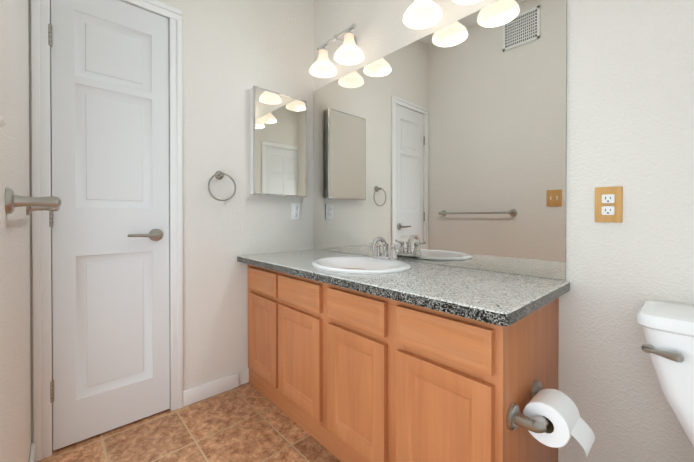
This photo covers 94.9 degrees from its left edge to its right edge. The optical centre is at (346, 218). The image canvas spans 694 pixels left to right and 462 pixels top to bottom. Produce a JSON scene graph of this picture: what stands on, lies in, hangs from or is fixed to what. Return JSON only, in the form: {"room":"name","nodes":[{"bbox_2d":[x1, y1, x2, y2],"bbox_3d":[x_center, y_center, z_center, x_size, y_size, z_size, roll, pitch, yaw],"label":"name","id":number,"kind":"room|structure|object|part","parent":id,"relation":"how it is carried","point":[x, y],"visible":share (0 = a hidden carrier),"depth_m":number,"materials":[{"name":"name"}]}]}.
{"room":"bathroom","nodes":[
{"label":"bathroom","id":0,"kind":"room"},
{"bbox_2d":[0,0,30,461],"bbox_3d":[-0.472,-0.365,0.321,0.100,2.740,2.560,0,0,-42],"label":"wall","id":1,"kind":"structure","parent":0,"point":[15,397],"depth_m":0.84,"materials":[{"name":"paint"}]},
{"bbox_2d":[0,115,5,126],"bbox_3d":[-0.539,-0.146,0.487,0.022,0.124,0.100,0,0,-42],"label":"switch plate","id":2,"kind":"object","parent":1,"relation":"attached to","point":[2,123],"visible":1,"depth_m":0.50,"materials":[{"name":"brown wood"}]},
{"bbox_2d":[5,187,60,214],"bbox_3d":[-0.926,-0.041,0.961,0.090,0.060,0.695,0,0,-42],"label":"towel bar","id":3,"kind":"object","parent":1,"relation":"attached to","point":[13,201],"visible":1,"depth_m":0.72,"materials":[{"name":"silver metal"}]},
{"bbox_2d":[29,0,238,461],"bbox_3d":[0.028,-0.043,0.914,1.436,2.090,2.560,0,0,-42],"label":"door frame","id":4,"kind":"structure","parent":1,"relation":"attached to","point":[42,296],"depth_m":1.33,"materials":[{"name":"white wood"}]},
{"bbox_2d":[28,0,313,442],"bbox_3d":[-0.969,-0.375,2.006,1.637,2.740,0.600,0,0,-42],"label":"wall","id":5,"kind":"structure","parent":0,"point":[234,52],"depth_m":1.85,"materials":[{"name":"paint"}]},
{"bbox_2d":[48,0,169,450],"bbox_3d":[-1.082,-0.023,1.488,0.455,2.018,0.090,0,0,-42],"label":"closet door","id":6,"kind":"structure","parent":5,"relation":"in","point":[109,221],"depth_m":1.49,"materials":[{"name":"painted wood"},{"name":"brushed nickel"}]},
{"bbox_2d":[208,171,235,200],"bbox_3d":[-0.710,-0.187,1.798,0.159,0.175,0.058,0,0,-42],"label":"towel ring","id":7,"kind":"object","parent":5,"relation":"attached to","point":[219,175],"visible":1,"depth_m":1.80,"materials":[{"name":"silver metal"}]},
{"bbox_2d":[250,86,306,196],"bbox_3d":[-0.433,-0.471,2.050,0.386,0.652,0.055,0,0,-42],"label":"medicine cabinet mirror","id":8,"kind":"object","parent":5,"relation":"attached to","point":[278,144],"visible":1,"depth_m":2.01,"materials":[{"name":"white mirror"}]},
{"bbox_2d":[292,203,300,219],"bbox_3d":[-0.344,-0.051,2.165,0.070,0.115,0.010,0,0,-42],"label":"outlet","id":9,"kind":"object","parent":5,"relation":"attached to","point":[296,211],"visible":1,"depth_m":2.16,"materials":[{"name":"white plastic"}]},
{"bbox_2d":[37,382,340,461],"bbox_3d":[0.062,1.042,0.884,1.637,0.080,2.660,0,0,-42],"label":"floor","id":10,"kind":"structure","parent":0,"point":[247,422],"depth_m":1.45,"materials":[{"name":"tile"}]},
{"bbox_2d":[248,265,594,461],"bbox_3d":[0.130,0.627,1.484,0.521,0.744,1.657,0,0,-42],"label":"bathroom vanity","id":11,"kind":"object","parent":10,"relation":"on","point":[380,356],"depth_m":1.07,"materials":[{"name":"brown wood"}]},
{"bbox_2d":[237,249,569,328],"bbox_3d":[0.072,0.258,1.514,0.564,0.074,1.533,0,0,-42],"label":"countertop","id":12,"kind":"structure","parent":11,"relation":"on","point":[487,297],"depth_m":1.06,"materials":[{"name":"grey stone"}]},
{"bbox_2d":[289,253,432,276],"bbox_3d":[0.061,0.286,1.514,0.426,0.161,0.506,0,0,-42],"label":"sink","id":13,"kind":"object","parent":12,"relation":"in","point":[355,265],"depth_m":1.57,"materials":[{"name":"white ceramic"}]},
{"bbox_2d":[369,237,400,260],"bbox_3d":[0.169,0.147,1.612,0.128,0.115,0.206,0,0,-42],"label":"faucet","id":14,"kind":"object","parent":12,"relation":"on","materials":[{"name":"silver metal"}]},
{"bbox_2d":[637,301,693,448],"bbox_3d":[0.817,0.626,0.566,0.738,0.756,0.486,0,0,-42],"label":"toilet","id":15,"kind":"object","parent":10,"relation":"on","point":[668,332],"visible":1,"depth_m":0.80,"materials":[{"name":"white ceramic"}]},
{"bbox_2d":[314,0,693,461],"bbox_3d":[0.664,-0.371,1.356,0.100,2.740,2.560,0,0,-42],"label":"wall","id":16,"kind":"structure","parent":0,"point":[630,97],"depth_m":1.04,"materials":[{"name":"paint"}]},
{"bbox_2d":[309,23,364,77],"bbox_3d":[-0.054,-1.024,1.907,0.212,0.220,0.412,0,0,-42],"label":"sconce","id":17,"kind":"object","parent":16,"relation":"attached to","point":[349,51],"visible":1,"depth_m":1.88,"materials":[{"name":"white glass"}]},
{"bbox_3d":[-0.148,-0.979,1.983,0.175,0.128,0.175,0,0,-42],"label":"lamp shade","id":18,"kind":"part","parent":17,"relation":"part of","materials":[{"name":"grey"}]},
{"bbox_3d":[0.012,-0.978,1.807,0.175,0.128,0.175,0,0,-42],"label":"lamp shade","id":19,"kind":"part","parent":17,"relation":"part of","materials":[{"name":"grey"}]},
{"bbox_2d":[314,0,566,279],"bbox_3d":[0.276,-0.342,1.702,0.006,1.121,1.518,0,0,-42],"label":"wall mirror","id":20,"kind":"object","parent":16,"relation":"attached to","point":[446,145],"visible":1,"depth_m":1.44,"materials":[{"name":"grey mirror"}]},
{"bbox_2d":[403,0,482,28],"bbox_3d":[0.436,-1.021,1.370,0.212,0.220,0.412,0,0,-42],"label":"sconce","id":21,"kind":"object","parent":16,"relation":"attached to","point":[421,14],"visible":1,"depth_m":1.45,"materials":[{"name":"white glass"}]},
{"bbox_3d":[0.342,-0.975,1.445,0.175,0.128,0.175,0,0,-42],"label":"lamp shade","id":22,"kind":"part","parent":21,"relation":"part of","materials":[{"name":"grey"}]},
{"bbox_3d":[0.502,-0.974,1.270,0.175,0.128,0.175,0,0,-42],"label":"lamp shade","id":23,"kind":"part","parent":21,"relation":"part of","materials":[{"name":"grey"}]},
{"bbox_2d":[595,186,622,222],"bbox_3d":[0.866,-0.047,1.055,0.010,0.118,0.072,0,0,-42],"label":"electrical outlet plate","id":24,"kind":"object","parent":16,"relation":"attached to","point":[608,204],"visible":1,"depth_m":1.05,"materials":[{"name":"brown wood"}]}
]}

